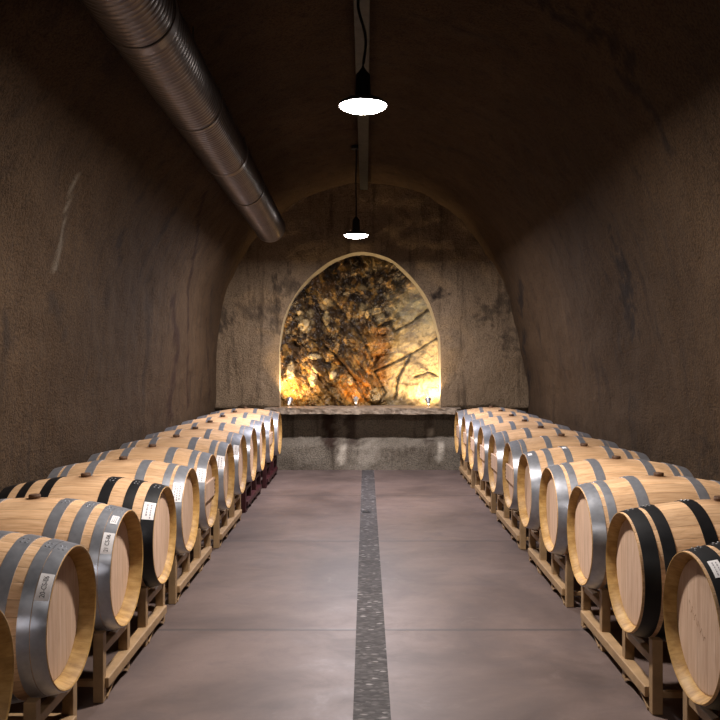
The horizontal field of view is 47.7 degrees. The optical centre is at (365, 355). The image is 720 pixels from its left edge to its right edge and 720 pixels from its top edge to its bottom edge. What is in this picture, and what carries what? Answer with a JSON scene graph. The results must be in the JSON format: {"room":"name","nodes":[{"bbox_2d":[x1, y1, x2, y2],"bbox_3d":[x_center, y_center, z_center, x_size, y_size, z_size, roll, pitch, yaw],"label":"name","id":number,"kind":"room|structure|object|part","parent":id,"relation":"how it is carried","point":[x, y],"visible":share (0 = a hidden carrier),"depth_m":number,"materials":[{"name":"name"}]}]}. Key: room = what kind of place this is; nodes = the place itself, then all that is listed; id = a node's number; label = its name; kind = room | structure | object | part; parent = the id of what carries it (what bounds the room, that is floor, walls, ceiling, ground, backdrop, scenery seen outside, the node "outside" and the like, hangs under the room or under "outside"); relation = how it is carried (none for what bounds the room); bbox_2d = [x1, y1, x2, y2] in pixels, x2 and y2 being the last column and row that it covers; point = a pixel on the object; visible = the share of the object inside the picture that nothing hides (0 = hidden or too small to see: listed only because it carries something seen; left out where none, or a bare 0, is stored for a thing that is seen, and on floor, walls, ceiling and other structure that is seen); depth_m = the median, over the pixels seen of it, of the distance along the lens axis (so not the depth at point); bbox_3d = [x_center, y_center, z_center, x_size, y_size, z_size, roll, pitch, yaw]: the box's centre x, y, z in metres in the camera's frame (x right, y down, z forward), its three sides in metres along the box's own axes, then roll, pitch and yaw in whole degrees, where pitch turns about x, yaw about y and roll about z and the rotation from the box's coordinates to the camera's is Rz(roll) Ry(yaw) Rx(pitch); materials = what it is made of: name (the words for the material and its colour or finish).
{"room":"wine cellar","nodes":[
{"label":"wine cellar","id":0,"kind":"room"},
{"bbox_2d":[0,194,224,491],"bbox_3d":[-2.155,0.378,4.550,0.310,2.624,15.101,0,0,0],"label":"wall","id":1,"kind":"structure","parent":0,"point":[105,346],"depth_m":6.29,"materials":[{"name":"concrete"}]},
{"bbox_2d":[0,0,719,293],"bbox_3d":[0.007,-1.739,4.550,4.233,1.677,15.105,0,0,0],"label":"ceiling","id":2,"kind":"structure","parent":0,"point":[558,132],"depth_m":6.18,"materials":[{"name":"concrete"}]},
{"bbox_2d":[80,0,284,242],"bbox_3d":[-1.133,-1.839,4.650,0.394,0.816,11.707,0,0,-1],"label":"ventilation duct","id":3,"kind":"object","parent":2,"relation":"hanging from","point":[153,37],"visible":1,"depth_m":4.77,"materials":[{"name":"metal"}]},
{"bbox_2d":[344,145,367,238],"bbox_3d":[-0.120,-1.982,9.850,0.298,1.116,0.298,0,0,0],"label":"pendant lamp","id":4,"kind":"object","parent":2,"relation":"hanging from","point":[355,233],"visible":0.99,"depth_m":9.81,"materials":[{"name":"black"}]},
{"bbox_3d":[-0.120,-1.483,9.850,0.298,0.054,0.298,0,0,0],"label":"lamp shade","id":5,"kind":"part","parent":4,"relation":"part of","materials":[{"name":"grey metal"}]},
{"bbox_2d":[344,234,367,238],"bbox_3d":[-0.120,-1.442,9.850,0.286,0.035,0.286,0,0,0],"label":"diffuser","id":6,"kind":"object","parent":4,"relation":"attached to","point":[354,236],"depth_m":9.77,"materials":[{"name":"white"}]},
{"bbox_3d":[-0.121,-2.095,9.850,0.023,0.840,0.021,0,0,-22],"label":"cord","id":7,"kind":"part","parent":4,"relation":"part of","materials":[{"name":"black rubber"}]},
{"bbox_2d":[353,0,369,189],"bbox_3d":[-0.030,-2.455,4.450,0.115,0.060,14.900,0,0,0],"label":"channel","id":8,"kind":"object","parent":2,"relation":"attached to","point":[363,120],"visible":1,"depth_m":6.76,"materials":[{"name":"metal"}]},
{"bbox_2d":[338,0,387,114],"bbox_3d":[-0.018,-2.014,4.930,0.298,1.071,0.298,0,0,0],"label":"pendant lamp","id":9,"kind":"object","parent":2,"relation":"hanging from","point":[362,102],"visible":1,"depth_m":4.89,"materials":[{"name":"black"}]},
{"bbox_3d":[-0.025,-2.127,4.930,0.065,0.796,0.046,0,0,0],"label":"cord","id":10,"kind":"part","parent":9,"relation":"part of","materials":[{"name":"black rubber"}]},
{"bbox_3d":[-0.018,-1.538,4.930,0.298,0.054,0.298,0,0,0],"label":"lamp shade","id":11,"kind":"part","parent":9,"relation":"part of","materials":[{"name":"grey metal"}]},
{"bbox_2d":[339,99,386,114],"bbox_3d":[-0.018,-1.496,4.930,0.286,0.035,0.286,0,0,0],"label":"diffuser","id":12,"kind":"object","parent":9,"relation":"attached to","point":[354,106],"depth_m":4.87,"materials":[{"name":"white"}]},
{"bbox_2d":[9,470,719,719],"bbox_3d":[0.090,1.770,4.550,5.000,0.200,15.500,0,0,0],"label":"floor","id":13,"kind":"structure","parent":0,"point":[266,628],"depth_m":5.05,"materials":[{"name":"concrete"}]},
{"bbox_2d":[7,682,76,719],"bbox_3d":[-1.665,1.501,2.955,0.826,0.336,1.260,0,0,0],"label":"rack","id":14,"kind":"object","parent":13,"relation":"on","point":[33,709],"visible":0.68,"depth_m":3.40,"materials":[{"name":"beige paint"}]},
{"bbox_2d":[0,610,13,719],"bbox_3d":[-1.699,1.064,2.550,0.952,0.730,0.709,0,1,0],"label":"wine barrel","id":15,"kind":"object","parent":14,"relation":"on","point":[6,643],"visible":1,"depth_m":2.81,"materials":[{"name":"brown wood"}]},
{"bbox_3d":[-1.295,1.501,3.160,0.050,0.336,0.050,0,0,0],"label":"post","id":16,"kind":"part","parent":14,"relation":"part of","materials":[{"name":"beige paint"}]},
{"bbox_3d":[-1.665,1.580,3.560,0.720,0.030,0.030,0,0,0],"label":"rail","id":17,"kind":"part","parent":14,"relation":"part of","materials":[{"name":"beige paint"}]},
{"bbox_2d":[0,530,95,703],"bbox_3d":[-1.681,1.064,3.360,0.952,0.737,0.717,0,1,0],"label":"wine barrel","id":18,"kind":"object","parent":14,"relation":"on","point":[48,585],"visible":0.94,"depth_m":3.24,"materials":[{"name":"brown wood"}]},
{"bbox_3d":[-1.295,1.425,3.360,0.040,0.040,0.360,0,0,0],"label":"rail","id":19,"kind":"part","parent":14,"relation":"part of","materials":[{"name":"beige paint"}]},
{"bbox_3d":[-1.283,1.582,2.955,0.062,0.050,1.155,0,0,0],"label":"rail","id":20,"kind":"part","parent":14,"relation":"part of","materials":[{"name":"beige paint"}]},
{"bbox_3d":[-1.295,1.501,3.560,0.050,0.336,0.050,0,0,0],"label":"post","id":21,"kind":"part","parent":14,"relation":"part of","materials":[{"name":"beige paint"}]},
{"bbox_2d":[77,583,166,702],"bbox_3d":[-1.658,1.501,4.520,0.826,0.336,1.210,0,0,0],"label":"rack","id":22,"kind":"object","parent":13,"relation":"on","point":[104,676],"visible":0.52,"depth_m":4.28,"materials":[{"name":"beige paint"}]},
{"bbox_2d":[0,493,142,632],"bbox_3d":[-1.684,1.064,4.140,0.952,0.728,0.708,0,-1,0],"label":"wine barrel","id":23,"kind":"object","parent":22,"relation":"on","point":[111,535],"visible":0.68,"depth_m":4.00,"materials":[{"name":"brown wood"}]},
{"bbox_3d":[-1.658,1.580,3.940,0.720,0.030,0.030,0,0,0],"label":"rail","id":24,"kind":"part","parent":22,"relation":"part of","materials":[{"name":"beige paint"}]},
{"bbox_2d":[0,472,176,587],"bbox_3d":[-1.681,1.064,4.900,0.952,0.740,0.720,0,1,0],"label":"wine barrel","id":25,"kind":"object","parent":22,"relation":"on","point":[154,506],"visible":0.39,"depth_m":4.77,"materials":[{"name":"brown wood"}]},
{"bbox_3d":[-1.288,1.501,3.940,0.050,0.336,0.050,0,0,0],"label":"post","id":26,"kind":"part","parent":22,"relation":"part of","materials":[{"name":"beige paint"}]},
{"bbox_3d":[-1.288,1.425,4.140,0.040,0.040,0.360,0,0,0],"label":"rail","id":27,"kind":"part","parent":22,"relation":"part of","materials":[{"name":"beige paint"}]},
{"bbox_3d":[-1.288,1.501,4.340,0.050,0.336,0.050,0,0,0],"label":"post","id":28,"kind":"part","parent":22,"relation":"part of","materials":[{"name":"beige paint"}]},
{"bbox_3d":[-1.276,1.582,4.520,0.062,0.050,1.155,0,0,0],"label":"rail","id":29,"kind":"part","parent":22,"relation":"part of","materials":[{"name":"beige paint"}]},
{"bbox_3d":[-1.288,1.501,4.700,0.050,0.336,0.050,0,0,0],"label":"post","id":30,"kind":"part","parent":22,"relation":"part of","materials":[{"name":"beige paint"}]},
{"bbox_3d":[-1.658,1.580,5.100,0.720,0.030,0.030,0,0,0],"label":"rail","id":31,"kind":"part","parent":22,"relation":"part of","materials":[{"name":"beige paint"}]},
{"bbox_3d":[-1.288,1.425,4.900,0.040,0.040,0.360,0,0,0],"label":"rail","id":32,"kind":"part","parent":22,"relation":"part of","materials":[{"name":"beige paint"}]},
{"bbox_3d":[-1.288,1.501,5.100,0.050,0.336,0.050,0,0,0],"label":"post","id":33,"kind":"part","parent":22,"relation":"part of","materials":[{"name":"beige paint"}]},
{"bbox_2d":[148,528,211,603],"bbox_3d":[-1.674,1.501,6.100,0.826,0.336,1.250,0,0,0],"label":"rack","id":34,"kind":"object","parent":13,"relation":"on","point":[176,585],"visible":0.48,"depth_m":5.88,"materials":[{"name":"beige paint"}]},
{"bbox_2d":[47,456,199,554],"bbox_3d":[-1.697,1.064,5.700,0.952,0.724,0.703,0,0,0],"label":"wine barrel","id":35,"kind":"object","parent":34,"relation":"on","point":[182,480],"visible":0.4,"depth_m":5.58,"materials":[{"name":"brown wood"}]},
{"bbox_2d":[87,444,218,529],"bbox_3d":[-1.702,1.064,6.500,0.952,0.728,0.708,0,0,0],"label":"wine barrel","id":36,"kind":"object","parent":34,"relation":"on","point":[205,466],"visible":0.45,"depth_m":6.38,"materials":[{"name":"brown wood"}]},
{"bbox_3d":[-1.304,1.501,5.500,0.050,0.336,0.050,0,0,0],"label":"post","id":37,"kind":"part","parent":34,"relation":"part of","materials":[{"name":"beige paint"}]},
{"bbox_3d":[-1.304,1.425,5.700,0.040,0.040,0.360,0,0,0],"label":"rail","id":38,"kind":"part","parent":34,"relation":"part of","materials":[{"name":"beige paint"}]},
{"bbox_3d":[-1.304,1.501,5.900,0.050,0.336,0.050,0,0,0],"label":"post","id":39,"kind":"part","parent":34,"relation":"part of","materials":[{"name":"beige paint"}]},
{"bbox_3d":[-1.292,1.582,6.100,0.062,0.050,1.155,0,0,0],"label":"rail","id":40,"kind":"part","parent":34,"relation":"part of","materials":[{"name":"beige paint"}]},
{"bbox_3d":[-1.304,1.501,6.300,0.050,0.336,0.050,0,0,0],"label":"post","id":41,"kind":"part","parent":34,"relation":"part of","materials":[{"name":"beige paint"}]},
{"bbox_3d":[-1.304,1.425,6.500,0.040,0.040,0.360,0,0,0],"label":"rail","id":42,"kind":"part","parent":34,"relation":"part of","materials":[{"name":"beige paint"}]},
{"bbox_3d":[-1.304,1.501,6.700,0.050,0.336,0.050,0,0,0],"label":"post","id":43,"kind":"part","parent":34,"relation":"part of","materials":[{"name":"beige paint"}]},
{"bbox_2d":[211,493,241,547],"bbox_3d":[-1.671,1.501,7.700,0.826,0.336,1.250,0,0,0],"label":"rack","id":44,"kind":"object","parent":13,"relation":"on","point":[235,511],"visible":0.37,"depth_m":7.48,"materials":[{"name":"beige paint"}]},
{"bbox_2d":[119,434,234,510],"bbox_3d":[-1.697,1.064,7.300,0.952,0.741,0.721,0,2,0],"label":"wine barrel","id":45,"kind":"object","parent":44,"relation":"on","point":[223,452],"visible":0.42,"depth_m":7.18,"materials":[{"name":"brown wood"}]},
{"bbox_2d":[145,427,246,494],"bbox_3d":[-1.696,1.064,8.100,0.952,0.722,0.702,0,0,0],"label":"wine barrel","id":46,"kind":"object","parent":44,"relation":"on","point":[238,441],"visible":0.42,"depth_m":7.99,"materials":[{"name":"brown wood"}]},
{"bbox_3d":[-1.302,1.501,7.100,0.050,0.336,0.050,0,0,0],"label":"post","id":47,"kind":"part","parent":44,"relation":"part of","materials":[{"name":"beige paint"}]},
{"bbox_3d":[-1.302,1.425,7.300,0.040,0.040,0.360,0,0,0],"label":"rail","id":48,"kind":"part","parent":44,"relation":"part of","materials":[{"name":"beige paint"}]},
{"bbox_3d":[-1.302,1.501,7.500,0.050,0.336,0.050,0,0,0],"label":"post","id":49,"kind":"part","parent":44,"relation":"part of","materials":[{"name":"beige paint"}]},
{"bbox_3d":[-1.290,1.582,7.700,0.062,0.050,1.155,0,0,0],"label":"rail","id":50,"kind":"part","parent":44,"relation":"part of","materials":[{"name":"beige paint"}]},
{"bbox_3d":[-1.302,1.501,7.900,0.050,0.336,0.050,0,0,0],"label":"post","id":51,"kind":"part","parent":44,"relation":"part of","materials":[{"name":"beige paint"}]},
{"bbox_3d":[-1.302,1.425,8.100,0.040,0.040,0.360,0,0,0],"label":"rail","id":52,"kind":"part","parent":44,"relation":"part of","materials":[{"name":"beige paint"}]},
{"bbox_3d":[-1.302,1.501,8.300,0.050,0.336,0.050,0,0,0],"label":"post","id":53,"kind":"part","parent":44,"relation":"part of","materials":[{"name":"beige paint"}]},
{"bbox_2d":[241,471,261,512],"bbox_3d":[-1.676,1.501,9.300,0.826,0.336,1.250,0,0,0],"label":"rack","id":54,"kind":"object","parent":13,"relation":"on","point":[253,488],"visible":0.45,"depth_m":9.07,"materials":[{"name":"red paint"}]},
{"bbox_2d":[164,420,256,482],"bbox_3d":[-1.700,1.064,8.900,0.952,0.742,0.722,0,2,0],"label":"wine barrel","id":55,"kind":"object","parent":54,"relation":"on","point":[250,435],"visible":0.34,"depth_m":8.80,"materials":[{"name":"brown wood"}]},
{"bbox_2d":[181,415,265,471],"bbox_3d":[-1.702,1.064,9.700,0.952,0.725,0.704,0,0,0],"label":"wine barrel","id":56,"kind":"object","parent":54,"relation":"on","point":[259,426],"visible":0.31,"depth_m":9.60,"materials":[{"name":"brown wood"}]},
{"bbox_3d":[-1.306,1.501,8.700,0.050,0.336,0.050,0,0,0],"label":"post","id":57,"kind":"part","parent":54,"relation":"part of","materials":[{"name":"red paint"}]},
{"bbox_3d":[-1.306,1.501,9.100,0.050,0.336,0.050,0,0,0],"label":"post","id":58,"kind":"part","parent":54,"relation":"part of","materials":[{"name":"red paint"}]},
{"bbox_3d":[-1.306,1.501,9.500,0.050,0.336,0.050,0,0,0],"label":"post","id":59,"kind":"part","parent":54,"relation":"part of","materials":[{"name":"red paint"}]},
{"bbox_3d":[-1.294,1.582,9.300,0.062,0.050,1.155,0,0,0],"label":"rail","id":60,"kind":"part","parent":54,"relation":"part of","materials":[{"name":"red paint"}]},
{"bbox_3d":[-1.306,1.501,9.900,0.050,0.336,0.050,0,0,0],"label":"post","id":61,"kind":"part","parent":54,"relation":"part of","materials":[{"name":"red paint"}]},
{"bbox_2d":[261,455,277,487],"bbox_3d":[-1.654,1.501,10.900,0.826,0.336,1.250,0,0,0],"label":"rack","id":62,"kind":"object","parent":13,"relation":"on","point":[270,469],"visible":0.42,"depth_m":10.68,"materials":[{"name":"red paint"}]},
{"bbox_2d":[197,410,273,462],"bbox_3d":[-1.688,1.064,10.500,0.952,0.740,0.720,0,1,0],"label":"wine barrel","id":63,"kind":"object","parent":62,"relation":"on","point":[268,421],"visible":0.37,"depth_m":10.38,"materials":[{"name":"brown wood"}]},
{"bbox_2d":[210,407,281,455],"bbox_3d":[-1.671,1.064,11.300,0.952,0.739,0.720,0,1,0],"label":"wine barrel","id":64,"kind":"object","parent":62,"relation":"on","point":[276,416],"visible":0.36,"depth_m":11.19,"materials":[{"name":"brown wood"}]},
{"bbox_3d":[-1.284,1.501,10.300,0.050,0.336,0.050,0,0,0],"label":"post","id":65,"kind":"part","parent":62,"relation":"part of","materials":[{"name":"red paint"}]},
{"bbox_3d":[-1.284,1.501,11.100,0.050,0.336,0.050,0,0,0],"label":"post","id":66,"kind":"part","parent":62,"relation":"part of","materials":[{"name":"red paint"}]},
{"bbox_3d":[-1.272,1.582,10.900,0.062,0.050,1.155,0,0,0],"label":"rail","id":67,"kind":"part","parent":62,"relation":"part of","materials":[{"name":"red paint"}]},
{"bbox_2d":[353,470,390,719],"bbox_3d":[0.028,1.668,4.450,0.175,0.008,14.900,0,0,0],"label":"strip","id":68,"kind":"object","parent":13,"relation":"on","point":[371,684],"visible":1,"depth_m":5.05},
{"bbox_2d":[459,454,474,487],"bbox_3d":[1.725,1.494,10.895,0.826,0.349,1.260,0,0,0],"label":"rack","id":69,"kind":"object","parent":13,"relation":"on","point":[465,470],"visible":0.32,"depth_m":10.68,"materials":[{"name":"beige paint"}]},
{"bbox_3d":[1.355,1.494,11.500,0.050,0.349,0.050,0,0,0],"label":"post","id":70,"kind":"part","parent":69,"relation":"part of","materials":[{"name":"beige paint"}]},
{"bbox_3d":[1.355,1.494,11.100,0.050,0.349,0.050,0,0,0],"label":"post","id":71,"kind":"part","parent":69,"relation":"part of","materials":[{"name":"beige paint"}]},
{"bbox_3d":[1.343,1.582,10.895,0.062,0.050,1.155,0,0,0],"label":"rail","id":72,"kind":"part","parent":69,"relation":"part of","materials":[{"name":"beige paint"}]},
{"bbox_3d":[1.355,1.494,10.690,0.050,0.349,0.050,0,0,0],"label":"post","id":73,"kind":"part","parent":69,"relation":"part of","materials":[{"name":"beige paint"}]},
{"bbox_3d":[1.355,1.494,10.290,0.050,0.349,0.050,0,0,0],"label":"post","id":74,"kind":"part","parent":69,"relation":"part of","materials":[{"name":"beige paint"}]},
{"bbox_2d":[454,406,525,454],"bbox_3d":[1.732,1.051,11.300,0.952,0.737,0.717,0,1,0],"label":"wine barrel","id":75,"kind":"object","parent":69,"relation":"on","point":[459,415],"visible":0.3,"depth_m":11.21,"materials":[{"name":"brown wood"}]},
{"bbox_2d":[461,409,538,461],"bbox_3d":[1.732,1.051,10.490,0.952,0.741,0.721,0,-2,0],"label":"wine barrel","id":76,"kind":"object","parent":69,"relation":"on","point":[466,419],"visible":0.31,"depth_m":10.40,"materials":[{"name":"brown wood"}]},
{"bbox_2d":[475,471,503,512],"bbox_3d":[1.725,1.494,9.275,0.826,0.349,1.260,0,0,0],"label":"rack","id":77,"kind":"object","parent":13,"relation":"on","point":[483,488],"visible":0.37,"depth_m":9.04,"materials":[{"name":"beige paint"}]},
{"bbox_3d":[1.355,1.494,9.880,0.050,0.349,0.050,0,0,0],"label":"post","id":78,"kind":"part","parent":77,"relation":"part of","materials":[{"name":"beige paint"}]},
{"bbox_3d":[1.355,1.494,9.480,0.050,0.349,0.050,0,0,0],"label":"post","id":79,"kind":"part","parent":77,"relation":"part of","materials":[{"name":"beige paint"}]},
{"bbox_3d":[1.343,1.582,9.275,0.062,0.050,1.155,0,0,0],"label":"rail","id":80,"kind":"part","parent":77,"relation":"part of","materials":[{"name":"beige paint"}]},
{"bbox_3d":[1.355,1.494,9.070,0.050,0.349,0.050,0,0,0],"label":"post","id":81,"kind":"part","parent":77,"relation":"part of","materials":[{"name":"beige paint"}]},
{"bbox_3d":[1.355,1.494,8.670,0.050,0.349,0.050,0,0,0],"label":"post","id":82,"kind":"part","parent":77,"relation":"part of","materials":[{"name":"beige paint"}]},
{"bbox_2d":[468,414,552,470],"bbox_3d":[1.724,1.051,9.680,0.952,0.742,0.722,0,2,0],"label":"wine barrel","id":83,"kind":"object","parent":77,"relation":"on","point":[474,425],"visible":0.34,"depth_m":9.58,"materials":[{"name":"brown wood"}]},
{"bbox_2d":[477,419,569,481],"bbox_3d":[1.724,1.051,8.870,0.952,0.726,0.706,0,0,0],"label":"wine barrel","id":84,"kind":"object","parent":77,"relation":"on","point":[484,433],"visible":0.35,"depth_m":8.76,"materials":[{"name":"brown wood"}]},
{"bbox_2d":[496,494,536,548],"bbox_3d":[1.725,1.494,7.655,0.826,0.349,1.260,0,0,0],"label":"rack","id":85,"kind":"object","parent":13,"relation":"on","point":[519,534],"visible":0.36,"depth_m":7.42,"materials":[{"name":"beige paint"}]},
{"bbox_3d":[1.355,1.494,8.260,0.050,0.349,0.050,0,0,0],"label":"post","id":86,"kind":"part","parent":85,"relation":"part of","materials":[{"name":"beige paint"}]},
{"bbox_3d":[1.355,1.425,8.060,0.040,0.040,0.360,0,0,0],"label":"rail","id":87,"kind":"part","parent":85,"relation":"part of","materials":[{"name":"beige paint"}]},
{"bbox_3d":[1.355,1.494,7.860,0.050,0.349,0.050,0,0,0],"label":"post","id":88,"kind":"part","parent":85,"relation":"part of","materials":[{"name":"beige paint"}]},
{"bbox_3d":[1.343,1.582,7.655,0.062,0.050,1.155,0,0,0],"label":"rail","id":89,"kind":"part","parent":85,"relation":"part of","materials":[{"name":"beige paint"}]},
{"bbox_3d":[1.355,1.494,7.450,0.050,0.349,0.050,0,0,0],"label":"post","id":90,"kind":"part","parent":85,"relation":"part of","materials":[{"name":"beige paint"}]},
{"bbox_3d":[1.355,1.425,7.250,0.040,0.040,0.360,0,0,0],"label":"rail","id":91,"kind":"part","parent":85,"relation":"part of","materials":[{"name":"beige paint"}]},
{"bbox_3d":[1.355,1.494,7.050,0.050,0.349,0.050,0,0,0],"label":"post","id":92,"kind":"part","parent":85,"relation":"part of","materials":[{"name":"beige paint"}]},
{"bbox_2d":[488,426,590,494],"bbox_3d":[1.725,1.051,8.060,0.952,0.725,0.705,0,0,0],"label":"wine barrel","id":93,"kind":"object","parent":85,"relation":"on","point":[497,442],"visible":0.36,"depth_m":7.94,"materials":[{"name":"brown wood"}]},
{"bbox_2d":[502,433,618,510],"bbox_3d":[1.736,1.051,7.250,0.952,0.741,0.721,0,2,0],"label":"wine barrel","id":94,"kind":"object","parent":85,"relation":"on","point":[513,450],"visible":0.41,"depth_m":7.14,"materials":[{"name":"brown wood"}]},
{"bbox_2d":[528,528,599,606],"bbox_3d":[1.725,1.494,6.035,0.826,0.349,1.260,0,0,0],"label":"rack","id":95,"kind":"object","parent":13,"relation":"on","point":[567,592],"visible":0.43,"depth_m":5.80,"materials":[{"name":"beige paint"}]},
{"bbox_3d":[1.355,1.494,6.640,0.050,0.349,0.050,0,0,0],"label":"post","id":96,"kind":"part","parent":95,"relation":"part of","materials":[{"name":"beige paint"}]},
{"bbox_3d":[1.355,1.425,6.440,0.040,0.040,0.360,0,0,0],"label":"rail","id":97,"kind":"part","parent":95,"relation":"part of","materials":[{"name":"beige paint"}]},
{"bbox_3d":[1.355,1.494,6.240,0.050,0.349,0.050,0,0,0],"label":"post","id":98,"kind":"part","parent":95,"relation":"part of","materials":[{"name":"beige paint"}]},
{"bbox_3d":[1.343,1.582,6.035,0.062,0.050,1.155,0,0,0],"label":"rail","id":99,"kind":"part","parent":95,"relation":"part of","materials":[{"name":"beige paint"}]},
{"bbox_3d":[1.355,1.494,5.830,0.050,0.349,0.050,0,0,0],"label":"post","id":100,"kind":"part","parent":95,"relation":"part of","materials":[{"name":"beige paint"}]},
{"bbox_3d":[1.355,1.425,5.630,0.040,0.040,0.360,0,0,0],"label":"rail","id":101,"kind":"part","parent":95,"relation":"part of","materials":[{"name":"beige paint"}]},
{"bbox_3d":[1.355,1.494,5.430,0.050,0.349,0.050,0,0,0],"label":"post","id":102,"kind":"part","parent":95,"relation":"part of","materials":[{"name":"beige paint"}]},
{"bbox_2d":[517,443,649,529],"bbox_3d":[1.722,1.051,6.440,0.952,0.728,0.707,0,0,0],"label":"wine barrel","id":103,"kind":"object","parent":95,"relation":"on","point":[531,465],"visible":0.39,"depth_m":6.31,"materials":[{"name":"brown wood"}]},
{"bbox_3d":[1.725,1.580,5.430,0.720,0.030,0.030,0,0,0],"label":"rail","id":104,"kind":"part","parent":95,"relation":"part of","materials":[{"name":"beige paint"}]},
{"bbox_2d":[539,455,693,555],"bbox_3d":[1.731,1.051,5.630,0.952,0.734,0.714,0,-1,0],"label":"wine barrel","id":105,"kind":"object","parent":95,"relation":"on","point":[557,483],"visible":0.44,"depth_m":5.50,"materials":[{"name":"brown wood"}]},
{"bbox_2d":[580,586,682,714],"bbox_3d":[1.725,1.494,4.415,0.826,0.349,1.260,0,0,0],"label":"rack","id":106,"kind":"object","parent":13,"relation":"on","point":[650,688],"visible":0.68,"depth_m":4.14,"materials":[{"name":"beige paint"}]},
{"bbox_3d":[1.355,1.494,5.020,0.050,0.349,0.050,0,0,0],"label":"post","id":107,"kind":"part","parent":106,"relation":"part of","materials":[{"name":"beige paint"}]},
{"bbox_3d":[1.355,1.425,4.820,0.040,0.040,0.360,0,0,0],"label":"rail","id":108,"kind":"part","parent":106,"relation":"part of","materials":[{"name":"beige paint"}]},
{"bbox_3d":[1.725,1.580,5.020,0.720,0.030,0.030,0,0,0],"label":"rail","id":109,"kind":"part","parent":106,"relation":"part of","materials":[{"name":"beige paint"}]},
{"bbox_3d":[1.355,1.494,4.620,0.050,0.349,0.050,0,0,0],"label":"post","id":110,"kind":"part","parent":106,"relation":"part of","materials":[{"name":"beige paint"}]},
{"bbox_3d":[1.343,1.582,4.415,0.062,0.050,1.155,0,0,0],"label":"rail","id":111,"kind":"part","parent":106,"relation":"part of","materials":[{"name":"beige paint"}]},
{"bbox_3d":[1.355,1.494,4.210,0.050,0.349,0.050,0,0,0],"label":"post","id":112,"kind":"part","parent":106,"relation":"part of","materials":[{"name":"beige paint"}]},
{"bbox_3d":[1.355,1.425,4.010,0.040,0.040,0.360,0,0,0],"label":"rail","id":113,"kind":"part","parent":106,"relation":"part of","materials":[{"name":"beige paint"}]},
{"bbox_2d":[567,472,719,589],"bbox_3d":[1.734,1.051,4.820,0.952,0.738,0.718,0,-1,0],"label":"wine barrel","id":114,"kind":"object","parent":106,"relation":"on","point":[592,506],"visible":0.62,"depth_m":4.67,"materials":[{"name":"brown wood"}]},
{"bbox_3d":[1.355,1.494,3.810,0.050,0.349,0.050,0,0,0],"label":"post","id":115,"kind":"part","parent":106,"relation":"part of","materials":[{"name":"beige paint"}]},
{"bbox_2d":[606,495,719,640],"bbox_3d":[1.739,1.051,4.010,0.952,0.736,0.716,0,1,0],"label":"wine barrel","id":116,"kind":"object","parent":106,"relation":"on","point":[642,542],"visible":0.79,"depth_m":3.87,"materials":[{"name":"brown wood"}]},
{"bbox_3d":[1.725,1.580,3.810,0.720,0.030,0.030,0,0,0],"label":"rail","id":117,"kind":"part","parent":106,"relation":"part of","materials":[{"name":"beige paint"}]},
{"bbox_2d":[683,691,719,719],"bbox_3d":[1.725,1.494,2.795,0.826,0.349,1.260,0,0,0],"label":"rack","id":118,"kind":"object","parent":13,"relation":"on","point":[691,711],"visible":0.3,"depth_m":3.35,"materials":[{"name":"beige paint"}]},
{"bbox_3d":[1.355,1.494,3.400,0.050,0.349,0.050,0,0,0],"label":"post","id":119,"kind":"part","parent":118,"relation":"part of","materials":[{"name":"beige paint"}]},
{"bbox_2d":[663,541,719,710],"bbox_3d":[1.746,1.051,3.200,0.952,0.725,0.705,0,0,0],"label":"wine barrel","id":120,"kind":"object","parent":118,"relation":"on","point":[691,595],"visible":1,"depth_m":3.24,"materials":[{"name":"brown wood"}]},
{"bbox_3d":[1.355,1.425,3.200,0.040,0.040,0.360,0,0,0],"label":"rail","id":121,"kind":"part","parent":118,"relation":"part of","materials":[{"name":"beige paint"}]},
{"bbox_2d":[215,183,528,409],"bbox_3d":[0.091,-0.940,12.064,4.935,3.501,0.184,0,0,0],"label":"wall","id":122,"kind":"structure","parent":0,"point":[482,365],"depth_m":12.00,"materials":[{"name":"concrete"}]},
{"bbox_2d":[279,252,440,406],"bbox_3d":[-0.089,-0.362,12.376,2.379,2.345,0.748,0,0,0],"label":"trim","id":123,"kind":"structure","parent":122,"relation":"attached to","point":[368,254],"depth_m":12.18,"materials":[{"name":"paint"}]},
{"bbox_2d":[216,410,527,469],"bbox_3d":[0.100,1.245,12.027,5.100,0.890,0.264,0,0,0],"label":"wall","id":124,"kind":"structure","parent":0,"point":[309,441],"depth_m":12.02,"materials":[{"name":"concrete"}]},
{"bbox_2d":[264,405,460,414],"bbox_3d":[-0.050,0.800,12.147,2.860,0.096,0.746,0,0,0],"label":"stone ledge","id":125,"kind":"object","parent":124,"relation":"on","point":[332,409],"visible":0.92,"depth_m":11.80,"materials":[{"name":"stone"}]},
{"bbox_2d":[287,397,292,407],"bbox_3d":[-1.111,0.677,11.918,0.094,0.158,0.117,0,0,0],"label":"spotlight","id":126,"kind":"object","parent":125,"relation":"on","point":[289,399],"visible":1,"depth_m":11.89,"materials":[{"name":"silver metal"}]},
{"bbox_2d":[353,397,358,406],"bbox_3d":[-0.150,0.680,12.110,0.096,0.154,0.123,0,0,0],"label":"spotlight","id":127,"kind":"object","parent":125,"relation":"on","point":[355,399],"visible":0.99,"depth_m":12.09,"materials":[{"name":"silver metal"}]},
{"bbox_2d":[279,255,440,405],"bbox_3d":[-0.076,-0.513,12.362,2.862,2.540,0.628,0,0,0],"label":"rock face","id":128,"kind":"object","parent":125,"relation":"on","point":[360,328],"visible":0.7,"depth_m":12.45,"materials":[{"name":"brown stone"}]},
{"bbox_2d":[425,397,430,407],"bbox_3d":[0.910,0.677,11.917,0.096,0.157,0.123,0,0,0],"label":"spotlight","id":129,"kind":"object","parent":125,"relation":"on","point":[427,399],"visible":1,"depth_m":11.89,"materials":[{"name":"silver metal"}]},
{"bbox_2d":[508,195,719,480],"bbox_3d":[2.257,0.366,4.550,0.436,2.648,15.100,0,0,0],"label":"wall","id":130,"kind":"structure","parent":0,"point":[619,342],"depth_m":6.90,"materials":[{"name":"concrete"}]}
]}

